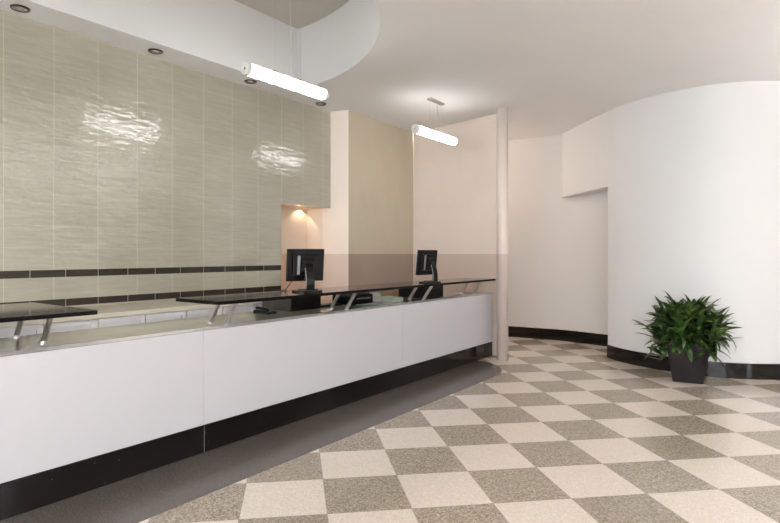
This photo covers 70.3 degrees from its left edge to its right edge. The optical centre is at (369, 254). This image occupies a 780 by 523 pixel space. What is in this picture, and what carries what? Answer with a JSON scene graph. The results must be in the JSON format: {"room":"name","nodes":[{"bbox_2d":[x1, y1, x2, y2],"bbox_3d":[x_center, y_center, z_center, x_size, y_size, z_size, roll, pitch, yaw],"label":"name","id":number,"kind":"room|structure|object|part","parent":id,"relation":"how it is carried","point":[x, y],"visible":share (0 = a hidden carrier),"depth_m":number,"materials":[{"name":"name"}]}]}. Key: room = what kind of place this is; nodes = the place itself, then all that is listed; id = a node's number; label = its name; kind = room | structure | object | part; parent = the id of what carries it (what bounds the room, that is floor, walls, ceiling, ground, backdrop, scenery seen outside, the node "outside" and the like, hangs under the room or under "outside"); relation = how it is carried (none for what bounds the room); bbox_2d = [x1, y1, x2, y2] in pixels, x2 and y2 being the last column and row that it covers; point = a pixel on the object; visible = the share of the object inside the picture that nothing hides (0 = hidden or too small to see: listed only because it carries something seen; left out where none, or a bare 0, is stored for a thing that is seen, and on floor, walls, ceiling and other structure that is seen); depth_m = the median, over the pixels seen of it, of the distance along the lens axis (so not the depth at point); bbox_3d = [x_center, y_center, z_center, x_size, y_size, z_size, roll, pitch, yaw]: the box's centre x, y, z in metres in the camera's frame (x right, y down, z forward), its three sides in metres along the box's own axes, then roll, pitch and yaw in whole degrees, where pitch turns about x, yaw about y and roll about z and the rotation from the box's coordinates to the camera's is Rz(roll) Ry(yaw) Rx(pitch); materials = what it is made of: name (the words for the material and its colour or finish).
{"room":"lobby","nodes":[
{"label":"lobby","id":0,"kind":"room"},
{"bbox_2d":[0,10,329,306],"bbox_3d":[-4.680,-0.262,2.031,0.100,3.272,13.528,0,0,37],"label":"wall","id":1,"kind":"structure","parent":0,"point":[127,176],"depth_m":5.19,"materials":[{"name":"tile"}]},
{"bbox_2d":[281,207,306,289],"bbox_3d":[-1.599,0.324,6.707,0.100,2.100,2.300,0,0,37],"label":"wall","id":2,"kind":"structure","parent":0,"point":[293,220],"depth_m":7.37,"materials":[{"name":"paint"}]},
{"bbox_2d":[281,204,320,208],"bbox_3d":[-1.136,-0.669,6.982,0.300,0.113,1.300,0,0,37],"label":"ceiling","id":3,"kind":"structure","parent":0,"point":[282,205],"depth_m":7.28,"materials":[{"name":"paint"}]},
{"bbox_2d":[307,110,412,303],"bbox_3d":[-0.090,-0.262,8.230,0.842,3.272,1.948,0,0,37],"label":"wall","id":4,"kind":"structure","parent":0,"point":[365,235],"depth_m":7.61,"materials":[{"name":"paint"}]},
{"bbox_2d":[0,0,779,139],"bbox_3d":[0.061,-2.299,1.970,11.300,0.802,19.600,0,0,37],"label":"ceiling","id":5,"kind":"structure","parent":0,"point":[557,66],"depth_m":5.42,"materials":[{"name":"paint"}]},
{"bbox_2d":[10,4,30,12],"bbox_3d":[-2.697,-1.892,4.265,0.136,0.010,0.136,0,0,0],"label":"recessed light","id":6,"kind":"object","parent":5,"relation":"in","point":[16,7],"visible":1,"depth_m":4.26,"materials":[{"name":"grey metal"}]},
{"bbox_2d":[148,48,162,54],"bbox_3d":[-2.003,-1.892,5.169,0.136,0.010,0.136,0,0,0],"label":"recessed light","id":7,"kind":"object","parent":5,"relation":"in","point":[151,50],"visible":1,"depth_m":5.16,"materials":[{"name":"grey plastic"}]},
{"bbox_2d":[244,79,256,83],"bbox_3d":[-1.310,-1.892,6.073,0.136,0.010,0.136,0,0,0],"label":"recessed light","id":8,"kind":"object","parent":5,"relation":"in","point":[249,81],"visible":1,"depth_m":6.06,"materials":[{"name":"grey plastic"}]},
{"bbox_2d":[241,0,328,100],"bbox_3d":[-0.714,-2.021,4.838,0.109,1.156,0.975,0,0,37],"label":"pendant light","id":9,"kind":"object","parent":5,"relation":"hanging from","point":[247,69],"visible":1,"depth_m":4.79,"materials":[{"name":"white plastic"}]},
{"bbox_3d":[-0.695,-2.061,4.864,0.008,1.026,0.036,0,0,22],"label":"power cord","id":10,"kind":"part","parent":9,"relation":"part of","materials":[{"name":"silver metal"}]},
{"bbox_2d":[316,102,325,105],"bbox_3d":[-0.618,-1.892,6.977,0.136,0.010,0.136,0,0,0],"label":"recessed light","id":11,"kind":"object","parent":5,"relation":"in","point":[317,103],"visible":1,"depth_m":6.97,"materials":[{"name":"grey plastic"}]},
{"bbox_2d":[411,97,457,145],"bbox_3d":[0.817,-1.653,6.834,0.109,0.488,0.975,0,0,37],"label":"pendant light","id":12,"kind":"object","parent":5,"relation":"hanging from","point":[416,129],"visible":1,"depth_m":6.74,"materials":[{"name":"white"}]},
{"bbox_2d":[413,114,496,355],"bbox_3d":[1.255,-0.262,8.083,0.109,3.272,1.696,0,0,-41],"label":"wall","id":13,"kind":"structure","parent":0,"point":[455,187],"depth_m":7.97,"materials":[{"name":"paint"}]},
{"bbox_2d":[139,337,779,522],"bbox_3d":[0.061,1.424,1.970,11.300,0.100,19.600,0,0,37],"label":"floor","id":14,"kind":"structure","parent":0,"point":[566,432],"depth_m":3.65,"materials":[{"name":"tile"}]},
{"bbox_2d":[0,324,42,337],"bbox_3d":[-2.692,0.932,3.958,0.690,0.884,0.384,0,0,37],"label":"base cabinet","id":15,"kind":"object","parent":14,"relation":"on","point":[37,328],"visible":0.16,"depth_m":3.81,"materials":[{"name":"white paint"}]},
{"bbox_2d":[0,299,261,327],"bbox_3d":[-1.890,0.470,4.990,0.723,0.036,3.220,0,0,37],"label":"countertop","id":16,"kind":"structure","parent":15,"relation":"on","point":[149,307],"depth_m":4.60,"materials":[{"name":"beige stone"}]},
{"bbox_2d":[43,319,96,332],"bbox_3d":[-2.458,0.932,4.264,0.690,0.884,0.384,0,0,37],"label":"base cabinet","id":17,"kind":"object","parent":14,"relation":"on","point":[91,323],"visible":0.11,"depth_m":4.07,"materials":[{"name":"white paint"}]},
{"bbox_2d":[97,314,144,327],"bbox_3d":[-2.223,0.932,4.571,0.690,0.884,0.384,0,0,37],"label":"base cabinet","id":18,"kind":"object","parent":14,"relation":"on","point":[134,319],"visible":0.18,"depth_m":4.35,"materials":[{"name":"white paint"}]},
{"bbox_2d":[144,311,185,322],"bbox_3d":[-1.988,0.932,4.877,0.690,0.884,0.384,0,0,37],"label":"base cabinet","id":19,"kind":"object","parent":14,"relation":"on","point":[155,317],"visible":0.14,"depth_m":4.67,"materials":[{"name":"white paint"}]},
{"bbox_2d":[186,307,221,317],"bbox_3d":[-1.753,0.932,5.184,0.690,0.884,0.384,0,0,37],"label":"base cabinet","id":20,"kind":"object","parent":14,"relation":"on","point":[199,312],"visible":0.16,"depth_m":4.95,"materials":[{"name":"white paint"}]},
{"bbox_2d":[222,304,254,314],"bbox_3d":[-1.518,0.932,5.490,0.690,0.884,0.384,0,0,37],"label":"base cabinet","id":21,"kind":"object","parent":14,"relation":"on","point":[242,308],"visible":0.16,"depth_m":5.30,"materials":[{"name":"white paint"}]},
{"bbox_2d":[0,291,491,520],"bbox_3d":[-1.475,0.952,4.017,0.751,0.842,9.380,0,0,37],"label":"reception desk","id":22,"kind":"object","parent":14,"relation":"on","point":[83,410],"visible":1,"depth_m":3.79,"materials":[{"name":"white laminate"}]},
{"bbox_2d":[0,302,97,343],"bbox_3d":[-2.322,0.427,2.930,0.870,0.206,1.331,0,0,37],"label":"shelf","id":23,"kind":"object","parent":22,"relation":"on","point":[20,312],"visible":1,"depth_m":3.18,"materials":[{"name":"stone"}]},
{"bbox_3d":[-2.216,0.436,3.507,0.142,0.183,0.033,0,0,37],"label":"leg","id":24,"kind":"part","parent":23,"relation":"part of","materials":[{"name":"silver metal"}]},
{"bbox_3d":[-1.907,0.436,3.270,0.142,0.183,0.033,0,0,37],"label":"leg","id":25,"kind":"part","parent":23,"relation":"part of","materials":[{"name":"silver metal"}]},
{"bbox_3d":[-2.323,0.337,2.931,0.867,0.025,1.325,0,0,37],"label":"shelf","id":26,"kind":"part","parent":23,"relation":"part of","materials":[{"name":"stone"}]},
{"bbox_3d":[-2.599,1.279,1.955,0.026,0.186,4.738,0,0,37],"label":"kick plate","id":27,"kind":"part","parent":22,"relation":"part of","materials":[{"name":"black stone"}]},
{"bbox_3d":[-2.605,0.858,1.960,0.030,0.653,4.739,0,0,37],"label":"panel","id":28,"kind":"part","parent":22,"relation":"part of","materials":[{"name":"white laminate"}]},
{"bbox_2d":[0,291,476,352],"bbox_3d":[-1.535,0.551,4.063,0.600,0.040,9.380,0,0,37],"label":"countertop","id":29,"kind":"structure","parent":22,"relation":"on","point":[7,344],"depth_m":4.01,"materials":[{"name":"white"}]},
{"bbox_2d":[253,306,276,314],"bbox_3d":[-0.940,0.499,4.954,0.160,0.064,0.128,0,0,26],"label":"desk telephone","id":30,"kind":"object","parent":22,"relation":"on","point":[261,310],"visible":1,"depth_m":4.91,"materials":[{"name":"black plastic"}]},
{"bbox_2d":[262,296,320,310],"bbox_3d":[-0.758,0.456,5.370,0.403,0.150,0.400,0,0,37],"label":"case","id":31,"kind":"object","parent":22,"relation":"on","point":[296,304],"visible":0.62,"depth_m":5.21,"materials":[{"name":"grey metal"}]},
{"bbox_2d":[293,297,319,308],"bbox_3d":[-0.599,0.457,5.248,0.003,0.108,0.360,0,0,38],"label":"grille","id":32,"kind":"object","parent":31,"relation":"attached to","point":[316,297],"depth_m":5.24,"materials":[{"name":"black plastic"}]},
{"bbox_3d":[-0.421,0.858,4.809,0.030,0.653,2.437,0,0,37],"label":"panel","id":33,"kind":"part","parent":22,"relation":"part of","materials":[{"name":"white laminate"}]},
{"bbox_3d":[-0.414,1.279,4.804,0.026,0.186,2.436,0,0,37],"label":"kick plate","id":34,"kind":"part","parent":22,"relation":"part of","materials":[{"name":"black stone"}]},
{"bbox_2d":[321,303,341,306],"bbox_3d":[-0.446,0.520,5.647,0.140,0.020,0.340,0,0,37],"label":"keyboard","id":35,"kind":"object","parent":22,"relation":"on","point":[324,304],"visible":0.52,"depth_m":5.60,"materials":[{"name":"black plastic"}]},
{"bbox_2d":[176,278,495,324],"bbox_3d":[0.112,0.427,5.679,0.507,0.206,4.416,0,0,37],"label":"shelf","id":36,"kind":"object","parent":22,"relation":"on","point":[234,299],"visible":1,"depth_m":4.70,"materials":[{"name":"stone"}]},
{"bbox_3d":[-1.185,0.436,4.235,0.142,0.183,0.033,0,0,37],"label":"leg","id":37,"kind":"part","parent":36,"relation":"part of","materials":[{"name":"silver metal"}]},
{"bbox_3d":[-1.034,0.436,4.120,0.142,0.183,0.033,0,0,37],"label":"leg","id":38,"kind":"part","parent":36,"relation":"part of","materials":[{"name":"silver metal"}]},
{"bbox_2d":[280,249,323,291],"bbox_3d":[-0.583,0.139,4.787,0.388,0.370,0.233,0,0,-9],"label":"computer monitor","id":39,"kind":"object","parent":36,"relation":"on","point":[307,265],"visible":1,"depth_m":4.76,"materials":[{"name":"black plastic"}]},
{"bbox_3d":[-0.561,0.095,4.821,0.342,0.282,0.066,0,0,-28],"label":"panel","id":40,"kind":"part","parent":39,"relation":"part of","materials":[{"name":"black plastic"}]},
{"bbox_3d":[0.111,0.337,5.680,0.504,0.025,4.410,0,0,37],"label":"shelf","id":41,"kind":"part","parent":36,"relation":"part of","materials":[{"name":"glass"}]},
{"bbox_3d":[-0.327,0.436,5.354,0.142,0.183,0.033,0,0,37],"label":"leg","id":42,"kind":"part","parent":36,"relation":"part of","materials":[{"name":"silver metal"}]},
{"bbox_3d":[-0.176,0.436,5.239,0.142,0.183,0.033,0,0,37],"label":"leg","id":43,"kind":"part","parent":36,"relation":"part of","materials":[{"name":"silver metal"}]},
{"bbox_3d":[0.512,0.436,6.449,0.142,0.183,0.033,0,0,37],"label":"leg","id":44,"kind":"part","parent":36,"relation":"part of","materials":[{"name":"silver metal"}]},
{"bbox_3d":[0.663,0.436,6.334,0.142,0.183,0.033,0,0,37],"label":"leg","id":45,"kind":"part","parent":36,"relation":"part of","materials":[{"name":"silver metal"}]},
{"bbox_2d":[416,250,440,282],"bbox_3d":[0.677,0.139,6.249,0.190,0.370,0.342,0,0,44],"label":"computer monitor","id":46,"kind":"object","parent":36,"relation":"on","point":[426,259],"visible":1,"depth_m":6.20,"materials":[{"name":"black plastic"}]},
{"bbox_3d":[0.650,0.095,6.276,0.066,0.282,0.342,0,0,44],"label":"panel","id":47,"kind":"part","parent":46,"relation":"part of","materials":[{"name":"black plastic"}]},
{"bbox_3d":[1.436,0.436,7.342,0.142,0.183,0.033,0,0,37],"label":"leg","id":48,"kind":"part","parent":36,"relation":"part of","materials":[{"name":"silver metal"}]},
{"bbox_2d":[333,292,376,304],"bbox_3d":[-0.153,0.469,5.902,0.375,0.120,0.340,0,0,37],"label":"receipt printer","id":49,"kind":"object","parent":22,"relation":"on","point":[364,298],"visible":0.6,"depth_m":5.80,"materials":[{"name":"black plastic"}]},
{"bbox_3d":[-0.183,0.417,5.924,0.240,0.016,0.300,0,0,37],"label":"lid","id":50,"kind":"part","parent":49,"relation":"part of","materials":[{"name":"grey plastic"}]},
{"bbox_2d":[369,293,381,302],"bbox_3d":[0.037,0.479,6.096,0.160,0.105,0.120,0,0,37],"label":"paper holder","id":51,"kind":"object","parent":22,"relation":"on","point":[376,296],"visible":0.52,"depth_m":6.03,"materials":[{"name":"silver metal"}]},
{"bbox_2d":[382,290,398,296],"bbox_3d":[0.239,0.481,6.539,0.143,0.101,0.154,0,0,37],"label":"cardboard box","id":52,"kind":"object","parent":22,"relation":"on","point":[385,292],"visible":0.61,"depth_m":6.49,"materials":[{"name":"brown cardboard"}]},
{"bbox_2d":[380,296,402,301],"bbox_3d":[0.214,0.508,6.262,0.285,0.044,0.234,0,0,42],"label":"paper stack","id":53,"kind":"object","parent":22,"relation":"on","point":[382,298],"visible":0.82,"depth_m":6.19,"materials":[{"name":"white paper"}]},
{"bbox_2d":[399,285,442,297],"bbox_3d":[0.638,0.456,6.895,0.382,0.150,0.440,0,0,37],"label":"case","id":54,"kind":"object","parent":22,"relation":"on","point":[436,291],"visible":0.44,"depth_m":6.75,"materials":[{"name":"black plastic"}]},
{"bbox_3d":[0.988,1.279,6.633,0.026,0.186,2.167,0,0,37],"label":"kick plate","id":55,"kind":"part","parent":22,"relation":"part of","materials":[{"name":"black stone"}]},
{"bbox_3d":[0.981,0.858,6.638,0.030,0.653,2.168,0,0,37],"label":"panel","id":56,"kind":"part","parent":22,"relation":"part of","materials":[{"name":"white laminate"}]},
{"bbox_2d":[0,361,501,522],"bbox_3d":[-1.126,1.373,3.384,0.581,0.001,9.000,0,0,37],"label":"floor border","id":57,"kind":"structure","parent":14,"relation":"on","point":[138,498],"depth_m":3.70,"materials":[{"name":"stone"}]},
{"bbox_2d":[633,291,741,383],"bbox_3d":[3.414,0.892,5.962,1.030,0.963,0.936,0,0,29],"label":"potted plant","id":58,"kind":"object","parent":14,"relation":"on","point":[689,335],"visible":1,"depth_m":5.84,"materials":[{"name":"green plant"}]},
{"bbox_3d":[3.459,1.154,6.019,0.410,0.440,0.410,0,0,29],"label":"pot","id":59,"kind":"part","parent":58,"relation":"part of","materials":[{"name":"plastic"}]},
{"bbox_2d":[497,107,507,360],"bbox_3d":[1.726,-0.262,7.201,0.148,3.271,0.148,0,0,0],"label":"column","id":60,"kind":"structure","parent":0,"point":[502,112],"depth_m":7.14,"materials":[{"name":"paint"}]},
{"bbox_2d":[508,135,607,334],"bbox_3d":[3.166,-0.262,8.585,5.138,3.272,0.512,0,0,33],"label":"wall","id":61,"kind":"structure","parent":0,"point":[558,245],"depth_m":8.88,"materials":[{"name":"paint"}]},
{"bbox_2d":[508,326,607,345],"bbox_3d":[3.135,1.286,8.506,5.104,0.175,0.374,0,0,33],"label":"baseboard","id":62,"kind":"structure","parent":61,"relation":"attached to","point":[513,331],"depth_m":8.79,"materials":[{"name":"black stone"}]},
{"bbox_2d":[562,81,779,363],"bbox_3d":[6.068,-0.262,6.288,7.562,3.272,2.070,0,0,25],"label":"wall","id":63,"kind":"structure","parent":0,"point":[690,176],"depth_m":6.30,"materials":[{"name":"white paint"}]},
{"bbox_2d":[607,345,779,379],"bbox_3d":[6.368,1.288,5.935,6.966,0.172,0.969,0,0,16],"label":"baseboard","id":64,"kind":"structure","parent":63,"relation":"attached to","point":[714,369],"depth_m":6.16,"materials":[{"name":"black stone"}]}
]}

